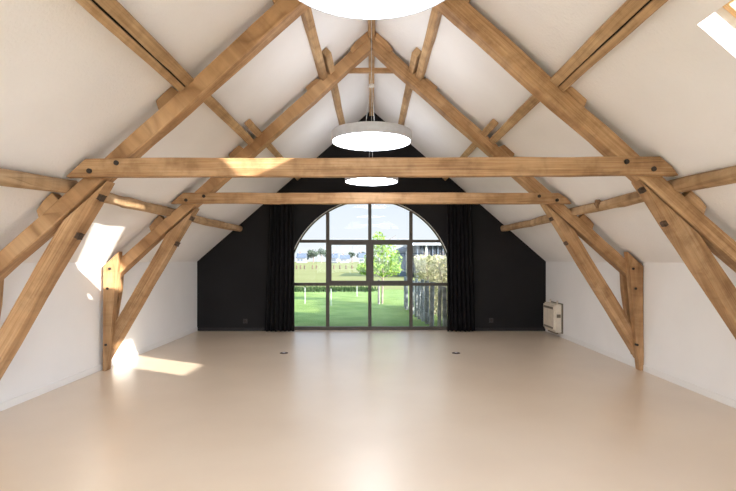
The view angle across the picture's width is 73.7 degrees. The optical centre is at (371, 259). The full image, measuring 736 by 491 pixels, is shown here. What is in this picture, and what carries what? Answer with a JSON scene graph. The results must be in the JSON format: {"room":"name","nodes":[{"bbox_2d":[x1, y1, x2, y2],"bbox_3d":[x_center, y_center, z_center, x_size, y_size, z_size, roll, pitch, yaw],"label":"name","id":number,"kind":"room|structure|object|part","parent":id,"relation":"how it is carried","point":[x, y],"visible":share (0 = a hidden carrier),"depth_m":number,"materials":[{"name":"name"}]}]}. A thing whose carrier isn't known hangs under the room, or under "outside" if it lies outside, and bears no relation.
{"room":"empty attic room","nodes":[
{"label":"empty attic room","id":0,"kind":"room"},
{"bbox_2d":[0,262,196,402],"bbox_3d":[-3.600,0.715,3.190,0.320,1.370,12.980,0,0,0],"label":"wall","id":1,"kind":"structure","parent":0,"point":[65,339],"depth_m":5.84,"materials":[{"name":"white paint"}]},
{"bbox_2d":[0,327,197,410],"bbox_3d":[-3.433,1.363,3.334,0.014,0.075,12.668,0,0,0],"label":"baseboard","id":2,"kind":"structure","parent":1,"relation":"attached to","point":[17,400],"depth_m":5.72,"materials":[{"name":"white wood"}]},
{"bbox_2d":[294,262,419,289],"bbox_3d":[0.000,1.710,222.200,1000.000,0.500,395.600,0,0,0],"label":"field","id":3,"kind":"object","parent":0,"point":[307,275],"depth_m":46.22,"materials":[{"name":"green plant"}]},
{"bbox_2d":[296,252,306,262],"bbox_3d":[-36.048,-1.385,253.500,4.931,5.710,7.800,0,0,0],"label":"farmhouse","id":4,"kind":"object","parent":3,"relation":"on","point":[300,257],"visible":1,"depth_m":250.49,"materials":[{"name":"stone"}]},
{"bbox_2d":[307,249,317,262],"bbox_3d":[-31.262,-2.106,261.770,6.270,7.171,6.242,0,0,0],"label":"tree","id":5,"kind":"object","parent":3,"relation":"on","point":[312,254],"visible":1,"depth_m":260.81,"materials":[{"name":"green plant"}]},
{"bbox_2d":[317,248,325,262],"bbox_3d":[-26.979,-2.627,265.022,6.731,8.214,6.023,0,0,0],"label":"tree","id":6,"kind":"object","parent":3,"relation":"on","point":[321,252],"visible":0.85,"depth_m":264.50,"materials":[{"name":"green plant"}]},
{"bbox_2d":[332,252,337,262],"bbox_3d":[-18.979,-1.285,253.500,3.402,5.510,7.800,0,0,0],"label":"farmhouse","id":7,"kind":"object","parent":3,"relation":"on","point":[334,256],"visible":0.85,"depth_m":250.12,"materials":[{"name":"stone"}]},
{"bbox_2d":[339,253,349,262],"bbox_3d":[-13.206,-0.885,243.500,5.002,4.710,7.800,0,0,0],"label":"farmhouse","id":8,"kind":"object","parent":3,"relation":"on","point":[343,258],"visible":0.97,"depth_m":240.01,"materials":[{"name":"stone"}]},
{"bbox_2d":[348,252,354,262],"bbox_3d":[-10.178,-1.516,254.846,3.910,5.992,3.214,0,0,0],"label":"tree","id":9,"kind":"object","parent":3,"relation":"on","point":[351,254],"visible":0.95,"depth_m":254.34,"materials":[{"name":"green plant"}]},
{"bbox_2d":[358,251,365,262],"bbox_3d":[-4.647,-1.385,243.500,3.535,5.710,7.800,0,0,0],"label":"farmhouse","id":10,"kind":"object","parent":3,"relation":"on","point":[360,256],"visible":0.88,"depth_m":240.27,"materials":[{"name":"stone"}]},
{"bbox_2d":[396,247,406,275],"bbox_3d":[2.760,0.135,45.500,0.820,2.670,3.400,0,0,0],"label":"shed","id":11,"kind":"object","parent":3,"relation":"on","point":[402,250],"visible":0.61,"depth_m":44.00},
{"bbox_2d":[403,243,445,277],"bbox_3d":[8.750,0.005,45.050,11.100,2.930,10.900,0,0,0],"label":"barn","id":12,"kind":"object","parent":3,"relation":"on","point":[432,249],"visible":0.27,"depth_m":40.20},
{"bbox_2d":[0,0,735,262],"bbox_3d":[0.000,-1.571,3.190,7.247,3.201,12.980,0,0,0],"label":"ceiling","id":13,"kind":"structure","parent":0,"point":[72,91],"depth_m":4.13,"materials":[{"name":"paint"}]},
{"bbox_2d":[192,215,242,231],"bbox_3d":[-2.607,-0.612,8.072,0.128,0.137,3.205,0,0,0],"label":"purlin","id":14,"kind":"object","parent":13,"relation":"attached to","point":[198,219],"visible":0.75,"depth_m":8.13,"materials":[{"name":"brown wood"}]},
{"bbox_2d":[368,84,374,120],"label":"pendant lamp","id":15,"kind":"object","parent":13,"relation":"hanging from","point":[371,86],"depth_m":7.95,"materials":[{"name":"white plastic"}]},
{"bbox_2d":[345,177,397,185],"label":"pendant lamp","id":16,"kind":"object","parent":13,"relation":"hanging from","point":[371,181],"depth_m":7.91,"materials":[{"name":"white plastic"}]},
{"bbox_2d":[346,178,396,185],"bbox_3d":[0.000,-1.269,7.950,0.834,0.001,0.834,0,0,0],"label":"diffuser","id":17,"kind":"object","parent":16,"relation":"attached to","point":[357,181],"depth_m":7.93,"materials":[{"name":"white plastic"}]},
{"bbox_2d":[500,208,569,230],"bbox_3d":[2.607,-0.611,8.072,0.130,0.140,3.205,0,0,0],"label":"purlin","id":18,"kind":"object","parent":13,"relation":"attached to","point":[544,219],"visible":0.71,"depth_m":8.07,"materials":[{"name":"brown wood"}]},
{"bbox_2d":[723,0,735,17],"bbox_3d":[2.384,-1.199,2.340,0.825,0.741,0.920,0,0,0],"label":"window","id":19,"kind":"structure","parent":13,"relation":"attached to","point":[730,6],"depth_m":2.77,"materials":[{"name":"brown wood"}]},
{"bbox_2d":[0,330,735,490],"bbox_3d":[0.000,1.525,3.360,7.480,0.250,13.320,0,0,0],"label":"floor","id":20,"kind":"structure","parent":0,"point":[342,410],"depth_m":4.28,"materials":[{"name":"beige concrete"}]},
{"bbox_2d":[0,0,735,379],"bbox_3d":[0.000,-0.754,4.227,6.882,4.316,0.339,0,0,0],"label":"truss","id":21,"kind":"object","parent":20,"relation":"on","point":[68,217],"visible":0.98,"depth_m":4.15,"materials":[{"name":"brown wood"}]},
{"bbox_3d":[-3.357,0.593,4.354,0.168,1.308,0.082,0,0,0],"label":"post","id":22,"kind":"part","parent":21,"relation":"part of","materials":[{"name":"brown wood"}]},
{"bbox_2d":[0,168,77,192],"bbox_3d":[-2.628,-0.586,0.655,0.155,0.226,7.270,0,0,0],"label":"purlin","id":23,"kind":"object","parent":21,"relation":"attached to","point":[8,178],"visible":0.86,"depth_m":3.73,"materials":[{"name":"brown wood"}]},
{"bbox_2d":[74,0,192,91],"bbox_3d":[-1.592,-1.507,0.753,0.184,0.179,7.483,0,0,0],"label":"purlin","id":24,"kind":"object","parent":21,"relation":"attached to","point":[109,13],"visible":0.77,"depth_m":3.27,"materials":[{"name":"brown wood"}]},
{"bbox_2d":[301,7,327,79],"bbox_3d":[-0.621,-2.352,1.800,0.128,0.127,9.583,0,0,0],"label":"purlin","id":25,"kind":"object","parent":21,"relation":"attached to","point":[307,15],"visible":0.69,"depth_m":5.20,"materials":[{"name":"brown wood"}]},
{"bbox_2d":[368,20,374,115],"bbox_3d":[0.000,-2.897,3.343,0.088,0.120,12.664,0,0,0],"label":"ridge beam","id":26,"kind":"structure","parent":21,"relation":"attached to","point":[371,79],"depth_m":7.13,"materials":[{"name":"brown wood"}]},
{"bbox_2d":[331,20,411,150],"bbox_3d":[0.000,-2.053,5.270,0.860,1.576,0.860,0,0,0],"label":"pendant lamp","id":27,"kind":"object","parent":26,"relation":"hanging from","point":[365,135],"visible":0.98,"depth_m":5.08,"materials":[{"name":"white plastic"}]},
{"bbox_2d":[333,132,409,150],"bbox_3d":[0.000,-1.269,5.270,0.834,0.001,0.834,0,0,0],"label":"diffuser","id":28,"kind":"object","parent":27,"relation":"attached to","point":[371,141],"depth_m":5.25,"materials":[{"name":"white plastic"}]},
{"bbox_2d":[298,0,444,19],"bbox_3d":[0.000,-2.053,2.160,0.860,1.576,0.860,0,0,0],"label":"pendant lamp","id":29,"kind":"object","parent":26,"relation":"hanging from","point":[351,9],"visible":1,"depth_m":2.47,"materials":[{"name":"white plastic"}]},
{"bbox_2d":[415,7,441,80],"bbox_3d":[0.621,-2.350,1.799,0.124,0.128,9.584,0,0,0],"label":"purlin","id":30,"kind":"object","parent":21,"relation":"on","point":[435,16],"visible":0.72,"depth_m":5.21,"materials":[{"name":"brown wood"}]},
{"bbox_2d":[550,0,667,91],"bbox_3d":[1.592,-1.506,0.750,0.185,0.179,7.478,0,0,0],"label":"purlin","id":31,"kind":"object","parent":21,"relation":"attached to","point":[631,14],"visible":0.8,"depth_m":3.26,"materials":[{"name":"brown wood"}]},
{"bbox_2d":[669,166,735,192],"bbox_3d":[2.626,-0.619,0.655,0.153,0.158,7.270,0,0,0],"label":"purlin","id":32,"kind":"object","parent":21,"relation":"attached to","point":[724,176],"visible":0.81,"depth_m":3.78,"materials":[{"name":"brown wood"}]},
{"bbox_2d":[102,31,643,370],"bbox_3d":[0.001,-0.757,6.348,6.882,4.316,0.340,0,0,0],"label":"truss","id":33,"kind":"object","parent":20,"relation":"on","point":[628,321],"visible":0.93,"depth_m":6.27,"materials":[{"name":"brown wood"}]},
{"bbox_3d":[-3.293,0.646,6.240,0.210,1.509,0.111,0,0,0],"label":"post","id":34,"kind":"part","parent":33,"relation":"part of","materials":[{"name":"brown wood"}]},
{"bbox_3d":[-3.354,0.597,6.476,0.172,1.302,0.083,0,0,0],"label":"post","id":35,"kind":"part","parent":33,"relation":"part of","materials":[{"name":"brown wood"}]},
{"bbox_2d":[103,193,175,215],"bbox_3d":[-2.619,-0.617,5.380,0.120,0.126,2.141,0,0,0],"label":"purlin","id":36,"kind":"object","parent":33,"relation":"attached to","point":[123,202],"visible":0.7,"depth_m":5.39,"materials":[{"name":"brown wood"}]},
{"bbox_2d":[204,95,253,144],"bbox_3d":[-1.560,-1.534,5.547,0.131,0.132,2.095,0,0,0],"label":"purlin","id":37,"kind":"object","parent":33,"relation":"attached to","point":[210,102],"visible":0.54,"depth_m":5.23,"materials":[{"name":"brown wood"}]},
{"bbox_2d":[245,118,299,180],"bbox_3d":[-1.455,-1.626,7.755,0.128,0.128,3.835,0,0,0],"label":"purlin","id":38,"kind":"object","parent":33,"relation":"attached to","point":[249,123],"visible":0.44,"depth_m":6.18,"materials":[{"name":"brown wood"}]},
{"bbox_2d":[322,48,344,124],"bbox_3d":[-0.527,-2.430,7.707,0.126,0.126,3.938,0,0,0],"label":"purlin","id":39,"kind":"object","parent":33,"relation":"attached to","point":[327,55],"visible":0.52,"depth_m":6.95,"materials":[{"name":"brown wood"}]},
{"bbox_2d":[398,48,420,124],"bbox_3d":[0.527,-2.430,7.707,0.124,0.125,3.935,0,0,0],"label":"purlin","id":40,"kind":"object","parent":33,"relation":"attached to","point":[415,55],"visible":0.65,"depth_m":6.94,"materials":[{"name":"brown wood"}]},
{"bbox_2d":[443,119,498,180],"bbox_3d":[1.455,-1.625,7.755,0.129,0.128,3.840,0,0,0],"label":"purlin","id":41,"kind":"object","parent":33,"relation":"attached to","point":[491,126],"visible":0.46,"depth_m":6.17,"materials":[{"name":"brown wood"}]},
{"bbox_2d":[489,94,539,144],"bbox_3d":[1.560,-1.534,5.546,0.130,0.130,2.088,0,0,0],"label":"purlin","id":42,"kind":"object","parent":33,"relation":"attached to","point":[532,101],"visible":0.66,"depth_m":5.19,"materials":[{"name":"brown wood"}]},
{"bbox_2d":[570,191,643,215],"bbox_3d":[2.612,-0.620,5.380,0.154,0.130,2.140,0,0,0],"label":"purlin","id":43,"kind":"object","parent":33,"relation":"attached to","point":[632,198],"visible":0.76,"depth_m":5.31,"materials":[{"name":"brown wood"}]},
{"bbox_3d":[3.358,0.592,6.476,0.168,1.301,0.085,0,0,0],"label":"post","id":44,"kind":"part","parent":33,"relation":"part of","materials":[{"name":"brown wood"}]},
{"bbox_3d":[3.334,0.645,6.243,0.206,1.510,0.113,0,0,0],"label":"post","id":45,"kind":"part","parent":33,"relation":"part of","materials":[{"name":"brown wood"}]},
{"bbox_2d":[294,289,441,325],"bbox_3d":[0.000,1.461,17.080,60.000,0.051,14.200,0,0,0],"label":"lawn","id":46,"kind":"structure","parent":0,"point":[346,308],"depth_m":14.40,"materials":[{"name":"green plant"}]},
{"bbox_2d":[294,286,377,292],"bbox_3d":[-4.381,1.340,23.523,9.396,0.260,3.846,0,0,0],"label":"hedge","id":47,"kind":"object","parent":46,"relation":"on","point":[300,288],"depth_m":22.87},
{"bbox_2d":[378,280,379,303],"bbox_3d":[0.298,1.080,16.317,0.183,0.860,0.105,0,0,0],"label":"stake","id":48,"kind":"object","parent":46,"relation":"on","point":[378,280],"visible":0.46,"depth_m":16.27,"materials":[{"name":"white wood"}]},
{"bbox_2d":[356,232,402,303],"bbox_3d":[0.330,0.237,16.568,1.569,2.446,1.179,0,0,27],"label":"young tree","id":49,"kind":"object","parent":46,"relation":"on","point":[394,268],"visible":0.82,"depth_m":16.43,"materials":[{"name":"green plant"}]},
{"bbox_2d":[404,276,446,325],"bbox_3d":[1.173,0.976,12.637,0.461,1.031,4.680,0,0,-8],"label":"fence","id":50,"kind":"object","parent":46,"relation":"on","point":[420,295],"visible":0.59,"depth_m":11.10,"materials":[{"name":"wood"}]},
{"bbox_2d":[413,251,446,317],"bbox_3d":[2.031,0.622,12.928,1.261,1.744,4.736,0,0,-5],"label":"hedge","id":51,"kind":"object","parent":46,"relation":"on","point":[434,268],"visible":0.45,"depth_m":12.82,"materials":[{"name":"green plant"}]},
{"bbox_2d":[197,113,545,327],"bbox_3d":[0.000,-0.780,9.850,7.480,4.360,0.340,0,0,0],"label":"wall","id":52,"kind":"structure","parent":0,"point":[510,277],"depth_m":9.68,"materials":[{"name":"paint"}]},
{"bbox_2d":[294,204,446,329],"bbox_3d":[-0.030,0.080,9.810,3.330,2.640,0.110,0,0,0],"label":"window","id":53,"kind":"structure","parent":52,"relation":"in","point":[369,243],"depth_m":9.80,"materials":[{"name":"metal"}]},
{"bbox_2d":[198,328,544,330],"bbox_3d":[0.000,1.370,9.674,6.880,0.060,0.012,0,0,0],"label":"baseboard","id":54,"kind":"structure","parent":52,"relation":"attached to","point":[199,329],"depth_m":9.67,"materials":[{"name":"black wood"}]},
{"bbox_3d":[-0.015,-1.284,9.622,4.070,0.032,0.114,0,0,0],"label":"rail","id":55,"kind":"object","parent":52,"relation":"attached to","visible":0},
{"bbox_2d":[265,204,294,331],"bbox_3d":[-1.792,0.060,9.576,0.591,2.656,0.128,0,0,0],"label":"curtain","id":56,"kind":"object","parent":55,"relation":"hanging from","point":[279,316],"visible":0.88,"depth_m":9.57,"materials":[{"name":"fabric"}]},
{"bbox_2d":[446,204,474,331],"bbox_3d":[1.744,0.060,9.579,0.559,2.656,0.128,0,0,0],"label":"curtain","id":57,"kind":"object","parent":55,"relation":"hanging from","point":[460,273],"visible":0.9,"depth_m":9.57,"materials":[{"name":"fabric"}]},
{"bbox_2d":[546,262,735,399],"bbox_3d":[3.600,0.715,3.190,0.320,1.370,12.980,0,0,0],"label":"wall","id":58,"kind":"structure","parent":0,"point":[685,338],"depth_m":5.72,"materials":[{"name":"white paint"}]},
{"bbox_2d":[543,299,562,333],"bbox_3d":[3.358,1.042,9.105,0.162,0.605,0.610,0,0,0],"label":"wall heater","id":59,"kind":"object","parent":58,"relation":"attached to","point":[552,311],"visible":1,"depth_m":8.89,"materials":[{"name":"beige metal"}]},
{"bbox_3d":[3.297,1.045,9.105,0.035,0.440,0.530,0,0,0],"label":"panel","id":60,"kind":"part","parent":59,"relation":"part of","materials":[{"name":"beige metal"}]},
{"bbox_3d":[3.429,1.055,9.105,0.021,0.540,0.610,0,0,0],"label":"plate","id":61,"kind":"part","parent":59,"relation":"part of","materials":[{"name":"beige metal"}]},
{"bbox_2d":[545,329,735,408],"bbox_3d":[3.433,1.363,3.334,0.014,0.075,12.668,0,0,0],"label":"baseboard","id":62,"kind":"structure","parent":58,"relation":"attached to","point":[725,400],"depth_m":5.76,"materials":[{"name":"white wood"}]}
]}

